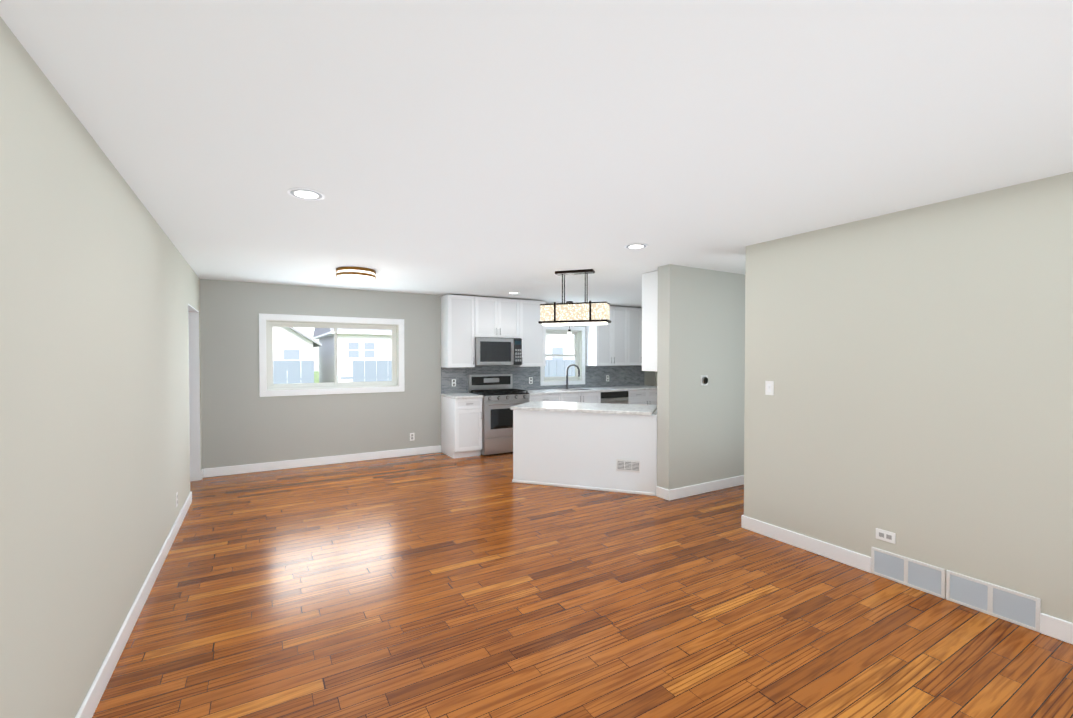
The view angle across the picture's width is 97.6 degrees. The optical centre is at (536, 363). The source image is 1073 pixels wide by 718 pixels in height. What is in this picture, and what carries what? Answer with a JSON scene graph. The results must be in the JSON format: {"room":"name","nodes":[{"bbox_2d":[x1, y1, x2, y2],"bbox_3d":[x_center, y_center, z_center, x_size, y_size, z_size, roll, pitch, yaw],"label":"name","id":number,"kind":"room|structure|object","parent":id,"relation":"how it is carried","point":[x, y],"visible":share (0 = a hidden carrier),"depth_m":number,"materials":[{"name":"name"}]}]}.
{"room":"empty living room","nodes":[
{"label":"empty living room","id":0,"kind":"room"},
{"bbox_2d":[0,17,201,717],"bbox_3d":[-1.927,0.238,1.917,0.140,2.440,8.849,-1,1,-31],"label":"wall","id":1,"kind":"structure","parent":0,"point":[99,285],"depth_m":1.82,"materials":[{"name":"paint"}]},
{"bbox_2d":[75,491,191,717],"bbox_3d":[-1.573,1.409,1.488,0.018,0.110,7.720,-1,1,-31],"label":"baseboard","id":2,"kind":"structure","parent":1,"relation":"attached to","point":[91,701],"depth_m":2.43,"materials":[{"name":"white wood"}]},
{"bbox_2d":[188,304,200,480],"bbox_3d":[-3.857,0.394,5.188,0.140,2.030,1.000,-1,1,-31],"label":"trim","id":3,"kind":"structure","parent":1,"relation":"attached to","point":[194,392],"depth_m":5.62,"materials":[{"name":"white wood"}]},
{"bbox_2d":[200,279,654,468],"bbox_3d":[-1.700,0.159,7.270,9.780,2.440,0.140,-1,1,-31],"label":"wall","id":4,"kind":"structure","parent":0,"point":[243,422],"depth_m":6.33,"materials":[{"name":"paint"}]},
{"bbox_2d":[201,445,440,479],"bbox_3d":[-2.800,1.334,6.545,3.048,0.110,0.019,-1,1,-31],"label":"baseboard","id":5,"kind":"structure","parent":4,"relation":"attached to","point":[268,466],"depth_m":6.40,"materials":[{"name":"white wood"}]},
{"bbox_2d":[259,313,404,396],"bbox_3d":[-2.811,-0.118,6.596,1.866,1.078,0.153,-1,1,-31],"label":"window","id":6,"kind":"structure","parent":4,"relation":"in","point":[268,323],"depth_m":6.53,"materials":[{"name":"white"}]},
{"bbox_2d":[410,433,414,440],"bbox_3d":[-1.877,1.101,7.093,0.072,0.116,0.008,-1,1,-31],"label":"electrical outlet","id":7,"kind":"object","parent":4,"relation":"attached to","point":[412,436],"visible":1,"depth_m":7.09,"materials":[{"name":"white plastic"}]},
{"bbox_2d":[441,294,479,369],"bbox_3d":[-1.193,-0.495,7.290,0.492,1.097,0.320,-1,1,-31],"label":"upper cabinet","id":8,"kind":"object","parent":4,"relation":"attached to","point":[460,314],"depth_m":7.16,"materials":[{"name":"white wood"}]},
{"bbox_2d":[480,297,519,337],"bbox_3d":[-0.693,-0.732,7.582,0.784,0.633,0.320,-1,1,-31],"label":"upper cabinet","id":9,"kind":"object","parent":4,"relation":"attached to","point":[499,317],"depth_m":7.46,"materials":[{"name":"white wood"}]},
{"bbox_2d":[475,337,521,365],"bbox_3d":[-0.661,-0.194,7.536,0.779,0.433,0.442,-1,1,-31],"label":"microwave","id":10,"kind":"object","parent":9,"relation":"attached to","point":[497,351],"visible":1,"depth_m":7.37,"materials":[{"name":"silver metal"}]},
{"bbox_2d":[508,300,545,365],"bbox_3d":[-0.164,-0.504,7.898,0.557,1.097,0.320,-1,1,-31],"label":"upper cabinet","id":11,"kind":"object","parent":4,"relation":"attached to","point":[532,333],"depth_m":7.78,"materials":[{"name":"white wood"}]},
{"bbox_2d":[540,326,584,385],"bbox_3d":[0.450,-0.152,8.522,0.971,1.065,0.153,-1,1,-31],"label":"kitchen window","id":12,"kind":"structure","parent":4,"relation":"in","point":[578,333],"depth_m":8.63,"materials":[{"name":"white"}]},
{"bbox_2d":[586,306,631,365],"bbox_3d":[1.335,-0.517,8.783,0.784,1.097,0.320,-1,1,-31],"label":"upper cabinet","id":13,"kind":"object","parent":4,"relation":"attached to","point":[613,355],"depth_m":8.65,"materials":[{"name":"white wood"}]},
{"bbox_2d":[632,307,641,365],"bbox_3d":[1.911,-0.522,9.123,0.787,1.097,0.320,-1,1,-31],"label":"upper cabinet","id":14,"kind":"object","parent":4,"relation":"attached to","point":[636,312],"depth_m":8.95,"materials":[{"name":"white wood"}]},
{"bbox_2d":[0,0,1072,307],"bbox_3d":[0.585,-1.034,3.382,9.780,0.060,9.129,-1,1,-31],"label":"ceiling","id":15,"kind":"structure","parent":0,"point":[502,148],"depth_m":1.91,"materials":[{"name":"paint"}]},
{"bbox_2d":[287,188,324,199],"bbox_3d":[-1.347,-0.991,2.750,0.200,0.006,0.200,-1,1,-31],"label":"recessed light","id":16,"kind":"object","parent":15,"relation":"in","point":[305,193],"visible":1,"depth_m":2.74,"materials":[{"name":"white plastic"}]},
{"bbox_2d":[336,267,375,282],"bbox_3d":[-1.983,-0.968,5.165,0.410,0.124,0.410,-1,1,-31],"label":"flush-mount ceiling light","id":17,"kind":"object","parent":15,"relation":"attached to","point":[356,274],"visible":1,"depth_m":5.02,"materials":[{"name":"white glass"}]},
{"bbox_2d":[566,301,572,342],"bbox_3d":[0.568,-0.721,8.097,0.120,0.704,0.120,-1,1,-31],"label":"light","id":18,"kind":"object","parent":15,"relation":"hanging from","point":[569,336],"visible":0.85,"depth_m":8.07,"materials":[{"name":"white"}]},
{"bbox_2d":[538,269,610,325],"bbox_3d":[0.424,-0.731,5.218,0.774,0.599,0.224,0,1,20],"label":"pendant chandelier","id":19,"kind":"object","parent":15,"relation":"hanging from","point":[575,314],"visible":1,"depth_m":5.13,"materials":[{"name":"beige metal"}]},
{"bbox_2d":[624,243,647,248],"bbox_3d":[0.858,-1.011,4.047,0.200,0.006,0.200,-1,1,-31],"label":"recessed light","id":20,"kind":"object","parent":15,"relation":"in","point":[636,246],"visible":1,"depth_m":4.03,"materials":[{"name":"white plastic"}]},
{"bbox_2d":[92,452,1072,717],"bbox_3d":[0.585,1.466,3.419,9.780,0.060,9.129,-1,1,-31],"label":"floor","id":21,"kind":"structure","parent":0,"point":[440,584],"depth_m":2.67,"materials":[{"name":"brown wood"}]},
{"bbox_2d":[440,394,481,458],"bbox_3d":[-1.146,0.941,7.171,0.431,0.878,0.610,-1,1,-31],"label":"base cabinet","id":22,"kind":"object","parent":21,"relation":"on","point":[461,418],"depth_m":6.94,"materials":[{"name":"white wood"}]},
{"bbox_2d":[444,394,482,397],"bbox_3d":[-1.143,0.484,7.149,0.443,0.037,0.640,-1,1,-31],"label":"countertop","id":23,"kind":"structure","parent":22,"relation":"on","point":[445,395],"depth_m":6.95,"materials":[{"name":"white stone"}]},
{"bbox_2d":[468,374,529,455],"bbox_3d":[-0.587,0.776,7.425,0.777,1.200,0.705,-1,1,-31],"label":"range","id":24,"kind":"object","parent":21,"relation":"on","point":[501,397],"visible":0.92,"depth_m":7.16,"materials":[{"name":"silver metal"}]},
{"bbox_2d":[530,394,563,401],"bbox_3d":[0.006,0.931,7.851,0.661,0.878,0.610,-1,1,-31],"label":"base cabinet","id":25,"kind":"object","parent":21,"relation":"on","point":[533,397],"depth_m":7.59,"materials":[{"name":"white wood"}]},
{"bbox_2d":[564,394,599,402],"bbox_3d":[0.575,0.926,8.187,0.892,0.878,0.610,-1,1,-31],"label":"base cabinet","id":26,"kind":"object","parent":21,"relation":"on","point":[584,398],"depth_m":7.95,"materials":[{"name":"white wood"}]},
{"bbox_2d":[511,409,656,495],"bbox_3d":[0.516,0.976,5.364,1.154,0.862,1.376,-1,1,-31],"label":"base cabinet","id":27,"kind":"object","parent":21,"relation":"on","point":[610,447],"depth_m":5.27,"materials":[{"name":"paint"}]},
{"bbox_2d":[510,401,656,420],"bbox_3d":[0.590,0.550,5.645,1.646,0.090,1.751,-1,1,-31],"label":"countertop","id":28,"kind":"structure","parent":27,"relation":"on","point":[561,411],"depth_m":5.39,"materials":[{"name":"white stone"}]},
{"bbox_2d":[601,391,627,403],"bbox_3d":[1.244,0.922,8.540,0.612,0.875,0.678,-1,1,-31],"label":"dishwasher","id":29,"kind":"object","parent":21,"relation":"on","point":[617,397],"visible":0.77,"depth_m":8.29,"materials":[{"name":"silver metal"}]},
{"bbox_2d":[608,390,656,404],"bbox_3d":[1.908,0.914,8.975,0.965,0.878,0.610,-1,1,-31],"label":"base cabinet","id":30,"kind":"object","parent":21,"relation":"on","point":[644,397],"depth_m":8.64,"materials":[{"name":"white wood"}]},
{"bbox_2d":[525,386,656,393],"bbox_3d":[1.030,0.494,8.432,3.022,0.096,0.640,-1,1,-31],"label":"countertop","id":31,"kind":"structure","parent":30,"relation":"on","point":[575,389],"depth_m":8.19,"materials":[{"name":"white stone"}]},
{"bbox_2d":[566,364,579,388],"bbox_3d":[0.642,0.225,8.414,0.235,0.442,0.167,-1,1,-31],"label":"faucet","id":32,"kind":"object","parent":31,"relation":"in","point":[569,366],"visible":1,"depth_m":8.39,"materials":[{"name":"grey metal"}]},
{"bbox_2d":[655,371,656,385],"bbox_3d":[4.736,0.180,5.851,0.140,2.440,8.849,-1,1,-31],"label":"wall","id":33,"kind":"structure","parent":0,"point":[655,378],"depth_m":9.59,"materials":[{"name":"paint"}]},
{"bbox_2d":[657,264,744,489],"bbox_3d":[2.764,0.181,5.773,3.335,2.440,0.170,-1,1,-31],"label":"wall","id":34,"kind":"structure","parent":0,"point":[700,332],"depth_m":5.08,"materials":[{"name":"paint"}]},
{"bbox_2d":[642,271,657,370],"bbox_3d":[1.543,-0.473,5.365,0.557,1.111,0.379,-1,1,-31],"label":"upper cabinet","id":35,"kind":"object","parent":34,"relation":"attached to","point":[649,314],"visible":0.19,"depth_m":5.25,"materials":[{"name":"white wood"}]},
{"bbox_2d":[663,475,743,500],"bbox_3d":[2.803,1.347,5.708,3.350,0.110,0.019,-1,1,-31],"label":"baseboard","id":36,"kind":"structure","parent":34,"relation":"attached to","point":[682,492],"depth_m":5.11,"materials":[{"name":"white wood"}]},
{"bbox_2d":[701,375,707,385],"bbox_3d":[1.830,0.181,5.107,0.110,0.110,0.026,-1,1,-31],"label":"thermostat","id":37,"kind":"object","parent":34,"relation":"attached to","point":[704,379],"visible":0.98,"depth_m":5.09,"materials":[{"name":"black plastic"}]},
{"bbox_2d":[744,172,1072,622],"bbox_3d":[2.976,0.233,2.217,0.140,2.440,4.380,-1,1,-31],"label":"wall","id":38,"kind":"structure","parent":0,"point":[915,365],"depth_m":2.95,"materials":[{"name":"paint"}]},
{"bbox_2d":[765,381,773,394],"bbox_3d":[1.913,0.199,3.863,0.016,0.116,0.072,-1,1,-31],"label":"switch plate","id":39,"kind":"object","parent":38,"relation":"attached to","point":[769,387],"visible":1,"depth_m":3.86,"materials":[{"name":"white plastic"}]},
{"bbox_2d":[741,515,870,572],"bbox_3d":[2.045,1.377,3.660,0.019,0.110,1.007,-1,1,-31],"label":"baseboard","id":40,"kind":"structure","parent":38,"relation":"attached to","point":[839,554],"depth_m":3.58,"materials":[{"name":"white wood"}]},
{"bbox_2d":[876,528,895,543],"bbox_3d":[2.344,1.155,3.156,0.008,0.072,0.116,-1,1,-31],"label":"electrical outlet","id":41,"kind":"object","parent":38,"relation":"attached to","point":[885,535],"visible":1,"depth_m":3.15,"materials":[{"name":"white plastic"}]},
{"bbox_2d":[871,547,1040,632],"bbox_3d":[2.507,1.351,2.877,0.012,0.182,0.810,-1,1,-31],"label":"floor vent","id":42,"kind":"object","parent":38,"relation":"attached to","point":[1012,606],"visible":1,"depth_m":2.81,"materials":[{"name":"white metal"}]},
{"bbox_2d":[1040,613,1072,644],"bbox_3d":[3.360,1.410,1.431,0.017,0.110,2.548,-1,1,-31],"label":"baseboard","id":43,"kind":"structure","parent":38,"relation":"attached to","point":[1055,627],"depth_m":2.47,"materials":[{"name":"white wood"}]},
{"label":"outside","id":44,"kind":"structure","parent":0,"visible":0},
{"bbox_2d":[314,371,318,382],"bbox_3d":[-13.527,1.657,42.568,100.000,0.100,72.591,-1,1,-31],"label":"lawn","id":45,"kind":"structure","parent":44,"point":[316,374],"depth_m":53.62,"materials":[{"name":"green plant"}]},
{"bbox_2d":[273,327,321,360],"bbox_3d":[-18.702,-1.018,29.362,8.500,5.640,10.800,-1,1,-31],"label":"house","id":46,"kind":"structure","parent":45,"relation":"on","point":[283,336],"depth_m":26.42,"materials":[{"name":"white"}]},
{"bbox_2d":[313,328,391,382],"bbox_3d":[-10.393,-1.171,34.267,9.800,5.800,10.800,-1,1,-31],"label":"house","id":47,"kind":"structure","parent":45,"relation":"on","point":[355,342],"depth_m":28.59,"materials":[{"name":"white"}]},
{"bbox_2d":[273,360,574,383],"bbox_3d":[-0.237,0.769,29.880,42.000,2.050,0.070,-1,1,-31],"label":"fence","id":48,"kind":"object","parent":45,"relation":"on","point":[286,372],"depth_m":24.54,"materials":[{"name":"grey"}]},
{"bbox_2d":[546,334,574,376],"bbox_3d":[1.251,-1.291,37.656,10.300,5.940,10.800,-1,1,-31],"label":"house","id":49,"kind":"structure","parent":45,"relation":"on","point":[560,341],"depth_m":31.99,"materials":[{"name":"white"}]}
]}

